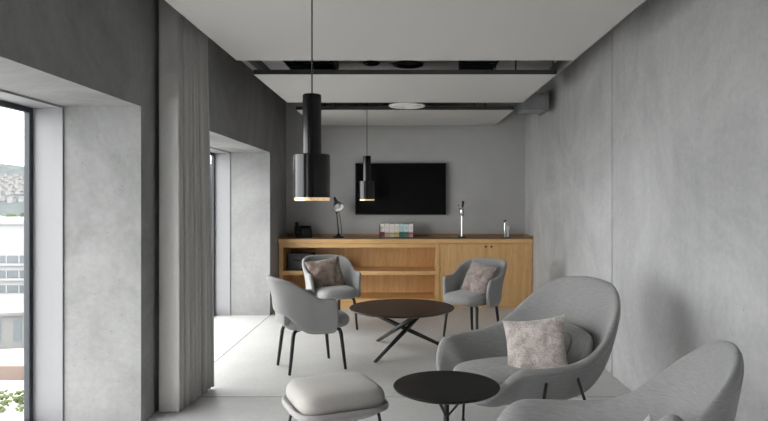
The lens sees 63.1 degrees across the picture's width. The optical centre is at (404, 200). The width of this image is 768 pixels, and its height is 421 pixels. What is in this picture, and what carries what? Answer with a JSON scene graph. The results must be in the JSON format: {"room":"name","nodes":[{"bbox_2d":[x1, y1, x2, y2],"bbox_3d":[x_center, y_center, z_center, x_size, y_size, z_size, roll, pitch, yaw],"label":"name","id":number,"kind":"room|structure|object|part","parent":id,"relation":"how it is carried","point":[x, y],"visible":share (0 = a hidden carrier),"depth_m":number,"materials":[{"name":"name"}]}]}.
{"room":"office lounge","nodes":[
{"label":"office lounge","id":0,"kind":"room"},
{"bbox_2d":[0,0,285,420],"bbox_3d":[-2.033,-0.003,2.790,0.725,2.845,12.580,0,0,0],"label":"wall","id":1,"kind":"structure","parent":0,"point":[98,60],"depth_m":3.95,"materials":[{"name":"concrete"}]},
{"bbox_2d":[0,89,63,420],"bbox_3d":[-2.273,0.412,2.462,0.226,2.015,2.984,0,0,0],"label":"window","id":2,"kind":"structure","parent":1,"relation":"in","point":[43,120],"depth_m":3.94,"materials":[{"name":"white paint"}]},
{"bbox_3d":[-2.366,0.412,2.462,0.039,2.015,2.984,0,0,0],"label":"frame","id":3,"kind":"part","parent":2,"relation":"part of","materials":[{"name":"metal"}]},
{"bbox_2d":[210,147,229,315],"bbox_3d":[-2.273,0.412,6.240,0.226,2.015,2.980,0,0,0],"label":"window","id":4,"kind":"structure","parent":1,"relation":"in","point":[220,159],"depth_m":7.72,"materials":[{"name":"white paint"}]},
{"bbox_3d":[-2.366,0.412,6.240,0.039,2.015,2.980,0,0,0],"label":"frame","id":5,"kind":"part","parent":4,"relation":"part of","materials":[{"name":"grey metal"}]},
{"bbox_2d":[146,308,630,420],"bbox_3d":[-0.205,1.570,2.790,4.380,0.300,12.580,0,0,0],"label":"floor","id":6,"kind":"structure","parent":0,"point":[249,385],"depth_m":5.38,"materials":[{"name":"concrete"}]},
{"bbox_2d":[214,315,269,362],"bbox_3d":[0.004,1.419,4.665,3.361,0.002,6.130,0,0,0],"label":"joint","id":7,"kind":"object","parent":6,"relation":"on","point":[269,315],"visible":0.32,"depth_m":6.31,"materials":[{"name":"grey"}]},
{"bbox_2d":[266,275,348,375],"bbox_3d":[-0.827,1.026,5.329,0.676,0.790,0.615,0,0,-27],"label":"armchair","id":8,"kind":"object","parent":6,"relation":"on","point":[298,309],"visible":1,"depth_m":5.08,"materials":[{"name":"grey fabric"}]},
{"bbox_3d":[-0.979,1.236,5.378,0.260,0.370,0.035,0,0,7],"label":"leg","id":9,"kind":"part","parent":8,"relation":"part of","materials":[{"name":"black metal"}]},
{"bbox_3d":[-0.876,1.236,5.177,0.035,0.370,0.260,0,0,29],"label":"leg","id":10,"kind":"part","parent":8,"relation":"part of","materials":[{"name":"black metal"}]},
{"bbox_3d":[-0.776,1.010,5.354,0.570,0.129,0.450,0,0,-27],"label":"seat","id":11,"kind":"part","parent":8,"relation":"part of","materials":[{"name":"grey fabric"}]},
{"bbox_3d":[-0.738,1.236,5.514,0.046,0.370,0.279,0,0,22],"label":"leg","id":12,"kind":"part","parent":8,"relation":"part of","materials":[{"name":"black metal"}]},
{"bbox_3d":[-0.625,1.236,5.292,0.279,0.370,0.046,0,0,14],"label":"leg","id":13,"kind":"part","parent":8,"relation":"part of","materials":[{"name":"black metal"}]},
{"bbox_2d":[302,254,361,329],"bbox_3d":[-0.826,1.026,7.007,0.615,0.790,0.676,0,0,-27],"label":"armchair","id":14,"kind":"object","parent":6,"relation":"on","point":[352,289],"visible":0.62,"depth_m":6.97,"materials":[{"name":"grey fabric"}]},
{"bbox_2d":[305,255,345,288],"bbox_3d":[-0.877,0.840,6.997,0.456,0.434,0.214,0,0,-30],"label":"cushion","id":15,"kind":"object","parent":14,"relation":"on","point":[327,272],"visible":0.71,"depth_m":6.95,"materials":[{"name":"beige fabric"}]},
{"bbox_3d":[-0.801,1.010,6.956,0.450,0.129,0.570,0,0,-27],"label":"seat","id":16,"kind":"part","parent":14,"relation":"part of","materials":[{"name":"grey fabric"}]},
{"bbox_3d":[-0.641,1.236,6.917,0.279,0.370,0.046,0,0,23],"label":"leg","id":17,"kind":"part","parent":14,"relation":"part of","materials":[{"name":"black metal"}]},
{"bbox_2d":[282,372,388,420],"bbox_3d":[-0.375,1.190,3.330,0.521,0.463,0.482,0,0,-25],"label":"ottoman","id":18,"kind":"object","parent":6,"relation":"on","point":[342,396],"visible":1,"depth_m":3.18,"materials":[{"name":"grey fabric"}]},
{"bbox_2d":[279,243,439,307],"bbox_3d":[-0.599,0.992,8.498,2.114,0.856,0.555,0,0,0],"label":"shelf unit","id":19,"kind":"object","parent":6,"relation":"on","point":[388,270],"visible":0.5,"depth_m":8.76,"materials":[{"name":"brown wood"}]},
{"bbox_3d":[-1.630,0.955,8.498,0.052,0.781,0.555,0,0,0],"label":"panel","id":20,"kind":"part","parent":19,"relation":"part of","materials":[{"name":"brown wood"}]},
{"bbox_2d":[287,252,315,269],"bbox_3d":[-1.400,0.817,8.448,0.336,0.222,0.320,0,0,0],"label":"crate","id":21,"kind":"object","parent":19,"relation":"on","point":[295,259],"visible":0.68,"depth_m":8.32,"materials":[{"name":"grey metal"}]},
{"bbox_3d":[-1.400,0.717,8.460,0.336,0.022,0.296,0,0,0],"label":"lid","id":22,"kind":"part","parent":21,"relation":"part of","materials":[{"name":"black plastic"}]},
{"bbox_3d":[-0.599,0.592,8.498,2.009,0.056,0.555,0,0,0],"label":"panel","id":23,"kind":"part","parent":19,"relation":"part of","materials":[{"name":"brown wood"}]},
{"bbox_3d":[-0.599,0.954,8.492,2.009,0.052,0.537,0,0,0],"label":"shelf","id":24,"kind":"part","parent":19,"relation":"part of","materials":[{"name":"brown wood"}]},
{"bbox_3d":[-0.599,0.955,8.769,2.009,0.669,0.012,0,0,0],"label":"panel","id":25,"kind":"part","parent":19,"relation":"part of","materials":[{"name":"brown wood"}]},
{"bbox_3d":[-0.599,1.317,8.498,2.009,0.055,0.555,0,0,0],"label":"panel","id":26,"kind":"part","parent":19,"relation":"part of","materials":[{"name":"brown wood"}]},
{"bbox_2d":[278,234,532,242],"bbox_3d":[0.007,0.515,8.489,3.349,0.094,0.577,0,0,0],"label":"countertop","id":27,"kind":"structure","parent":19,"relation":"on","point":[286,238],"depth_m":8.20,"materials":[{"name":"brown wood"}]},
{"bbox_2d":[294,222,312,237],"bbox_3d":[-1.383,0.398,8.512,0.230,0.216,0.210,0,0,-14],"label":"desk telephone","id":28,"kind":"object","parent":27,"relation":"on","point":[299,231],"visible":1,"depth_m":8.48,"materials":[{"name":"black plastic"}]},
{"bbox_2d":[333,197,343,237],"bbox_3d":[-0.904,0.227,8.474,0.163,0.557,0.212,0,0,0],"label":"desk lamp","id":29,"kind":"object","parent":27,"relation":"on","point":[338,206],"visible":1,"depth_m":8.48,"materials":[{"name":"black metal"}]},
{"bbox_3d":[-0.901,0.052,8.470,0.158,0.206,0.204,0,0,0],"label":"lamp shade","id":30,"kind":"part","parent":29,"relation":"part of","materials":[{"name":"metal"}]},
{"bbox_2d":[380,224,413,237],"bbox_3d":[-0.112,0.415,8.520,0.464,0.182,0.118,0,0,0],"label":"rack","id":31,"kind":"object","parent":27,"relation":"on","point":[413,224],"visible":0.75,"depth_m":8.47,"materials":[{"name":"grey metal"}]},
{"bbox_2d":[380,224,384,236],"bbox_3d":[-0.310,0.407,8.520,0.061,0.178,0.089,0,0,0],"label":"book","id":32,"kind":"object","parent":31,"relation":"in","point":[382,226],"visible":1,"depth_m":8.47,"materials":[{"name":"white paper"}]},
{"bbox_2d":[385,223,388,236],"bbox_3d":[-0.244,0.404,8.520,0.061,0.183,0.089,0,0,0],"label":"carton","id":33,"kind":"object","parent":31,"relation":"in","point":[386,224],"visible":1,"depth_m":8.47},
{"bbox_2d":[390,224,393,236],"bbox_3d":[-0.178,0.409,8.520,0.061,0.173,0.089,0,0,0],"label":"carton","id":34,"kind":"object","parent":31,"relation":"in","point":[391,225],"visible":0.94,"depth_m":8.47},
{"bbox_2d":[394,224,398,236],"bbox_3d":[-0.112,0.407,8.520,0.061,0.178,0.089,0,0,0],"label":"carton","id":35,"kind":"object","parent":31,"relation":"in","point":[396,233],"visible":0.96,"depth_m":8.47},
{"bbox_2d":[380,237,412,237],"bbox_3d":[-0.112,0.499,8.520,0.452,0.006,0.104,0,0,0],"label":"tray","id":36,"kind":"object","parent":31,"relation":"on","point":[380,237],"depth_m":8.47,"materials":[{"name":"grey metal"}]},
{"bbox_2d":[399,223,403,236],"bbox_3d":[-0.046,0.404,8.520,0.061,0.183,0.089,0,0,0],"label":"carton","id":37,"kind":"object","parent":31,"relation":"in","point":[401,225],"visible":1,"depth_m":8.47,"materials":[{"name":"teal paper"}]},
{"bbox_2d":[404,224,408,236],"bbox_3d":[0.020,0.409,8.520,0.061,0.173,0.089,0,0,0],"label":"carton","id":38,"kind":"object","parent":31,"relation":"in","point":[406,226],"visible":1,"depth_m":8.47,"materials":[{"name":"teal paper"}]},
{"bbox_2d":[409,224,412,236],"bbox_3d":[0.086,0.407,8.520,0.061,0.178,0.089,0,0,0],"label":"carton","id":39,"kind":"object","parent":31,"relation":"in","point":[410,225],"visible":0.91,"depth_m":8.47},
{"bbox_2d":[458,201,465,237],"bbox_3d":[0.770,0.255,8.494,0.116,0.502,0.132,0,0,37],"label":"tap","id":40,"kind":"object","parent":27,"relation":"on","point":[461,209],"visible":1,"depth_m":8.48,"materials":[{"name":"silver metal"}]},
{"bbox_2d":[502,220,509,237],"bbox_3d":[1.367,0.384,8.490,0.110,0.245,0.135,0,0,39],"label":"bottle","id":41,"kind":"object","parent":27,"relation":"on","point":[506,228],"visible":1,"depth_m":8.48,"materials":[{"name":"grey metal"}]},
{"bbox_3d":[0.432,0.955,8.498,0.052,0.781,0.555,0,0,0],"label":"panel","id":42,"kind":"part","parent":19,"relation":"part of","materials":[{"name":"brown wood"}]},
{"bbox_2d":[349,299,453,362],"bbox_3d":[-0.030,1.218,5.900,0.990,0.427,0.990,0,0,0],"label":"coffee table","id":43,"kind":"object","parent":6,"relation":"on","point":[412,310],"visible":0.98,"depth_m":5.82,"materials":[{"name":"brown wood"}]},
{"bbox_3d":[-0.101,1.224,5.921,0.041,0.416,0.878,0,0,-24],"label":"leg","id":44,"kind":"part","parent":43,"relation":"part of","materials":[{"name":"black metal"}]},
{"bbox_3d":[-0.011,1.224,5.829,0.536,0.416,0.724,0,0,0],"label":"leg","id":45,"kind":"part","parent":43,"relation":"part of","materials":[{"name":"black metal"}]},
{"bbox_3d":[0.024,1.224,5.950,0.878,0.416,0.041,0,0,6],"label":"leg","id":46,"kind":"part","parent":43,"relation":"part of","materials":[{"name":"black metal"}]},
{"bbox_2d":[393,371,499,420],"bbox_3d":[0.210,1.177,3.170,0.540,0.485,0.540,0,0,0],"label":"side table","id":47,"kind":"object","parent":6,"relation":"on","point":[447,388],"visible":1,"depth_m":3.14,"materials":[{"name":"black wood"}]},
{"bbox_2d":[443,258,506,336],"bbox_3d":[0.731,1.026,6.588,0.615,0.790,0.676,0,0,41],"label":"armchair","id":48,"kind":"object","parent":6,"relation":"on","point":[452,294],"visible":0.86,"depth_m":6.48,"materials":[{"name":"grey fabric"}]},
{"bbox_3d":[0.530,1.236,6.545,0.279,0.370,0.046,0,0,-9],"label":"leg","id":49,"kind":"part","parent":48,"relation":"part of","materials":[{"name":"black metal"}]},
{"bbox_3d":[0.694,1.010,6.546,0.450,0.129,0.570,0,0,41],"label":"seat","id":50,"kind":"part","parent":48,"relation":"part of","materials":[{"name":"grey fabric"}]},
{"bbox_3d":[0.718,1.236,6.748,0.035,0.370,0.260,0,0,6],"label":"leg","id":51,"kind":"part","parent":48,"relation":"part of","materials":[{"name":"black metal"}]},
{"bbox_3d":[0.719,1.236,6.384,0.046,0.370,0.279,0,0,0],"label":"leg","id":52,"kind":"part","parent":48,"relation":"part of","materials":[{"name":"black metal"}]},
{"bbox_2d":[460,259,496,293],"bbox_3d":[0.760,0.835,6.569,0.197,0.412,0.442,0,0,-35],"label":"cushion","id":53,"kind":"object","parent":48,"relation":"on","point":[477,278],"visible":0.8,"depth_m":6.49,"materials":[{"name":"beige fabric"}]},
{"bbox_3d":[0.890,1.236,6.601,0.260,0.370,0.035,0,0,-15],"label":"leg","id":54,"kind":"part","parent":48,"relation":"part of","materials":[{"name":"black metal"}]},
{"bbox_2d":[440,243,531,307],"bbox_3d":[1.071,0.992,8.493,1.218,0.856,0.564,0,0,0],"label":"base cabinet","id":55,"kind":"object","parent":6,"relation":"on","point":[517,284],"visible":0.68,"depth_m":8.22,"materials":[{"name":"brown wood"}]},
{"bbox_3d":[0.781,0.954,8.230,0.632,0.772,0.020,0,0,0],"label":"door","id":56,"kind":"part","parent":55,"relation":"part of","materials":[{"name":"brown wood"}]},
{"bbox_3d":[1.389,0.954,8.230,0.576,0.772,0.020,0,0,0],"label":"door","id":57,"kind":"part","parent":55,"relation":"part of","materials":[{"name":"brown wood"}]},
{"bbox_2d":[436,276,620,420],"bbox_3d":[0.743,0.952,3.778,0.986,0.936,1.028,0,0,-23],"label":"lounge chair","id":58,"kind":"object","parent":6,"relation":"on","point":[591,306],"visible":0.62,"depth_m":3.78,"materials":[{"name":"grey fabric"}]},
{"bbox_3d":[0.386,1.190,4.077,0.023,0.459,0.099,0,0,16],"label":"leg","id":59,"kind":"part","parent":58,"relation":"part of","materials":[{"name":"black metal"}]},
{"bbox_2d":[453,356,524,384],"bbox_3d":[0.636,1.034,3.733,0.660,0.103,0.600,0,0,-23],"label":"seat cushion","id":60,"kind":"object","parent":58,"relation":"on","point":[498,369],"depth_m":3.70,"materials":[{"name":"grey fabric"}]},
{"bbox_2d":[502,314,567,368],"bbox_3d":[0.772,0.870,3.700,0.455,0.410,0.161,0,0,29],"label":"cushion","id":61,"kind":"object","parent":58,"relation":"on","point":[535,344],"visible":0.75,"depth_m":3.65,"materials":[{"name":"beige fabric"}]},
{"bbox_3d":[0.709,1.190,3.314,0.099,0.459,0.023,0,0,28],"label":"leg","id":62,"kind":"part","parent":58,"relation":"part of","materials":[{"name":"black metal"}]},
{"bbox_2d":[564,322,592,364],"bbox_3d":[0.971,0.892,3.875,0.125,0.280,0.500,26,-10,-21],"label":"cushion","id":63,"kind":"object","parent":58,"relation":"on","point":[578,342],"depth_m":3.70,"materials":[{"name":"grey fabric"}]},
{"bbox_3d":[1.018,1.183,3.441,0.249,0.474,0.024,0,0,-40],"label":"leg","id":64,"kind":"part","parent":58,"relation":"part of","materials":[{"name":"black metal"}]},
{"bbox_2d":[496,340,743,420],"bbox_3d":[0.647,0.952,2.231,0.986,0.936,1.028,0,0,22],"label":"lounge chair","id":65,"kind":"object","parent":6,"relation":"on","point":[705,384],"visible":1,"depth_m":2.45,"materials":[{"name":"grey fabric"}]},
{"bbox_2d":[644,414,651,420],"bbox_3d":[0.777,0.955,2.125,0.229,0.388,0.463,0,0,8],"label":"cushion","id":66,"kind":"object","parent":65,"relation":"on","point":[648,418],"visible":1,"depth_m":2.31,"materials":[{"name":"beige fabric"}]},
{"bbox_2d":[659,414,683,420],"bbox_3d":[0.877,0.892,2.138,0.125,0.280,0.500,26,9,20],"label":"cushion","id":67,"kind":"object","parent":65,"relation":"on","point":[671,417],"depth_m":2.22,"materials":[{"name":"grey fabric"}]},
{"bbox_2d":[241,60,557,69],"bbox_3d":[-0.205,-1.575,2.790,4.380,0.300,12.580,0,0,0],"label":"ceiling","id":68,"kind":"structure","parent":0,"point":[271,64],"depth_m":6.60,"materials":[{"name":"metal"}]},
{"bbox_2d":[159,0,269,412],"bbox_3d":[-1.542,-0.007,5.935,0.188,2.831,3.630,0,0,0],"label":"curtain","id":69,"kind":"object","parent":68,"relation":"hanging from","point":[186,296],"visible":0.96,"depth_m":4.27,"materials":[{"name":"grey fabric"}]},
{"bbox_2d":[282,60,338,69],"bbox_3d":[-0.840,-1.312,5.650,0.420,0.227,0.620,0,0,0],"label":"box","id":70,"kind":"object","parent":68,"relation":"attached to","point":[299,64],"visible":0.3,"depth_m":5.56,"materials":[{"name":"grey metal"}]},
{"bbox_2d":[294,0,329,200],"bbox_3d":[-0.436,-0.712,2.930,0.169,1.426,0.169,0,0,0],"label":"pendant lamp","id":71,"kind":"object","parent":68,"relation":"hanging from","point":[311,167],"visible":1,"depth_m":2.89,"materials":[{"name":"black metal"}]},
{"bbox_3d":[-0.436,-0.356,2.930,0.087,0.281,0.087,0,0,0],"label":"lamp shade","id":72,"kind":"part","parent":71,"relation":"part of","materials":[{"name":"black paint"}]},
{"bbox_3d":[-0.436,-0.115,2.930,0.169,0.202,0.169,0,0,0],"label":"lamp shade","id":73,"kind":"part","parent":71,"relation":"part of","materials":[{"name":"black paint"}]},
{"bbox_3d":[-0.436,-0.950,2.930,0.006,0.911,0.006,0,0,-22],"label":"cord","id":74,"kind":"part","parent":71,"relation":"part of","materials":[{"name":"black"}]},
{"bbox_2d":[359,156,374,200],"bbox_3d":[-0.424,-0.712,6.970,0.169,1.426,0.169,0,0,0],"label":"pendant lamp","id":75,"kind":"object","parent":68,"relation":"hanging from","point":[366,187],"visible":0.96,"depth_m":6.92,"materials":[{"name":"black metal"}]},
{"bbox_3d":[-0.424,-0.356,6.970,0.087,0.281,0.087,0,0,0],"label":"lamp shade","id":76,"kind":"part","parent":75,"relation":"part of","materials":[{"name":"black paint"}]},
{"bbox_3d":[-0.424,-0.115,6.970,0.169,0.202,0.169,0,0,0],"label":"lamp shade","id":77,"kind":"part","parent":75,"relation":"part of","materials":[{"name":"black paint"}]},
{"bbox_2d":[364,60,378,65],"bbox_3d":[-0.310,-1.335,5.750,0.140,0.179,0.140,0,0,0],"label":"ceiling vent","id":78,"kind":"object","parent":68,"relation":"in","point":[370,62],"visible":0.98,"depth_m":5.71,"materials":[{"name":"grey metal"}]},
{"bbox_2d":[165,0,644,59],"bbox_3d":[0.000,-1.238,3.945,2.530,0.375,1.490,0,0,0],"label":"ceiling panel","id":79,"kind":"object","parent":68,"relation":"hanging from","point":[245,29],"visible":1,"depth_m":3.79,"materials":[{"name":"paint"}]},
{"bbox_2d":[253,60,556,101],"bbox_3d":[0.000,-1.238,5.955,2.530,0.375,1.490,0,0,0],"label":"ceiling panel","id":80,"kind":"object","parent":68,"relation":"hanging from","point":[495,85],"visible":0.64,"depth_m":5.66,"materials":[{"name":"paint"}]},
{"bbox_3d":[0.000,-1.071,5.955,2.530,0.038,1.490,0,0,0],"label":"edge trim","id":81,"kind":"part","parent":80,"relation":"part of","materials":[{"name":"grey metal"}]},
{"bbox_2d":[296,102,513,124],"bbox_3d":[0.000,-1.238,7.995,2.530,0.375,1.490,0,0,0],"label":"ceiling panel","id":82,"kind":"object","parent":68,"relation":"hanging from","point":[335,115],"visible":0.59,"depth_m":7.72,"materials":[{"name":"paint"}]},
{"bbox_2d":[388,102,424,108],"bbox_3d":[0.020,-1.234,6.970,0.410,0.381,0.410,0,0,0],"label":"ceiling vent","id":83,"kind":"object","parent":68,"relation":"in","point":[398,105],"visible":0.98,"depth_m":6.88,"materials":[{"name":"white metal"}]},
{"bbox_2d":[393,60,422,68],"bbox_3d":[0.030,-1.331,5.750,0.280,0.189,0.280,0,0,0],"label":"ceiling vent","id":84,"kind":"object","parent":68,"relation":"in","point":[404,64],"visible":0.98,"depth_m":5.69,"materials":[{"name":"grey metal"}]},
{"bbox_2d":[459,60,499,69],"bbox_3d":[0.660,-1.312,5.650,0.300,0.227,0.620,0,0,0],"label":"box","id":85,"kind":"object","parent":68,"relation":"attached to","point":[463,64],"visible":0.34,"depth_m":5.56,"materials":[{"name":"grey metal"}]},
{"bbox_2d":[517,91,548,115],"bbox_3d":[1.448,-1.208,7.120,0.295,0.435,0.380,0,0,0],"label":"air duct","id":86,"kind":"object","parent":68,"relation":"hanging from","point":[537,103],"visible":0.8,"depth_m":6.95,"materials":[{"name":"metal"}]},
{"bbox_2d":[544,0,646,84],"bbox_3d":[1.470,-1.327,4.450,0.100,0.195,4.500,0,0,0],"label":"ceiling pipe","id":87,"kind":"object","parent":68,"relation":"attached to","point":[559,65],"visible":0.26,"depth_m":5.71,"materials":[{"name":"metal"}]},
{"bbox_2d":[286,102,524,233],"bbox_3d":[0.007,-0.003,8.930,3.355,2.845,0.300,0,0,0],"label":"wall","id":88,"kind":"structure","parent":0,"point":[485,164],"depth_m":8.78,"materials":[{"name":"grey paint"}]},
{"bbox_2d":[355,163,445,214],"bbox_3d":[-0.062,-0.160,8.742,1.268,0.724,0.074,0,0,0],"label":"television","id":89,"kind":"object","parent":88,"relation":"attached to","point":[400,188],"visible":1,"depth_m":8.71,"materials":[{"name":"black glass"}]},
{"bbox_2d":[525,0,767,420],"bbox_3d":[1.835,-0.003,2.790,0.300,2.845,12.580,0,0,0],"label":"wall","id":90,"kind":"structure","parent":0,"point":[646,166],"depth_m":4.04,"materials":[{"name":"concrete"}]},
{"label":"outside","id":91,"kind":"structure","parent":0,"visible":0},
{"bbox_2d":[0,348,23,420],"bbox_3d":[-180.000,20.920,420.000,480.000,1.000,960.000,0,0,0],"label":"ground","id":92,"kind":"structure","parent":91,"point":[15,356],"depth_m":68.98,"materials":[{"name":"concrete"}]},
{"bbox_2d":[0,365,23,379],"bbox_3d":[-50.000,19.620,71.250,80.000,1.600,0.500,0,0,0],"label":"wall","id":93,"kind":"structure","parent":92,"relation":"on","point":[7,372],"depth_m":71.00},
{"bbox_2d":[0,217,23,294],"bbox_3d":[-102.500,12.770,134.850,105.800,17.900,23.100,0,0,0],"label":"office block","id":94,"kind":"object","parent":92,"relation":"on","point":[11,228],"visible":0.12,"depth_m":124.00,"materials":[{"name":"white concrete"}]},
{"bbox_2d":[0,294,23,348],"bbox_3d":[-57.177,17.920,94.733,61.000,5.000,19.000,0,0,-14],"label":"building","id":95,"kind":"structure","parent":92,"relation":"on","point":[11,305],"depth_m":86.31,"materials":[{"name":"white concrete"}]},
{"bbox_2d":[0,389,23,411],"bbox_3d":[-45.048,19.605,61.750,50.399,1.591,3.939,0,0,0],"label":"hedge","id":96,"kind":"object","parent":92,"relation":"on","point":[17,399],"visible":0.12,"depth_m":61.29,"materials":[{"name":"green plant"}]},
{"bbox_2d":[4,212,23,216],"bbox_3d":[-94.607,11.556,151.754,10.079,17.736,10.065,0,0,0],"label":"tree","id":97,"kind":"object","parent":92,"relation":"on","point":[22,213],"visible":0.07,"depth_m":150.47,"materials":[{"name":"green plant"}]},
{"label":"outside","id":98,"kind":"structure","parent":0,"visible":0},
{"bbox_2d":[0,164,23,216],"bbox_3d":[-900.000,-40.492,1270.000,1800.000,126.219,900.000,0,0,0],"label":"hill","id":99,"kind":"structure","parent":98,"point":[16,207],"depth_m":984.78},
{"bbox_2d":[4,183,11,187],"bbox_3d":[-715.754,-25.330,1125.693,10.000,11.400,8.200,0,0,10],"label":"house","id":100,"kind":"structure","parent":99,"relation":"on","point":[6,185],"depth_m":1122.46,"materials":[{"name":"grey tile"}]},
{"bbox_2d":[5,190,13,194],"bbox_3d":[-634.516,-10.880,1002.081,10.000,11.400,8.200,0,0,-6],"label":"house","id":101,"kind":"structure","parent":99,"relation":"on","point":[7,192],"depth_m":998.70,"materials":[{"name":"grey tile"}]},
{"bbox_2d":[7,197,15,202],"bbox_3d":[-582.239,-0.154,925.551,10.000,11.400,8.200,0,0,13],"label":"house","id":102,"kind":"structure","parent":99,"relation":"on","point":[9,199],"depth_m":922.52,"materials":[{"name":"grey tile"}]},
{"bbox_2d":[14,183,21,187],"bbox_3d":[-699.014,-26.159,1128.937,10.000,11.400,8.200,0,0,23],"label":"house","id":103,"kind":"structure","parent":99,"relation":"on","point":[16,185],"depth_m":1126.16,"materials":[{"name":"grey tile"}]},
{"bbox_2d":[15,190,23,194],"bbox_3d":[-616.224,-10.629,998.747,10.000,11.400,8.200,0,0,18],"label":"house","id":104,"kind":"structure","parent":99,"relation":"on","point":[19,192],"depth_m":996.51,"materials":[{"name":"grey tile"}]}
]}

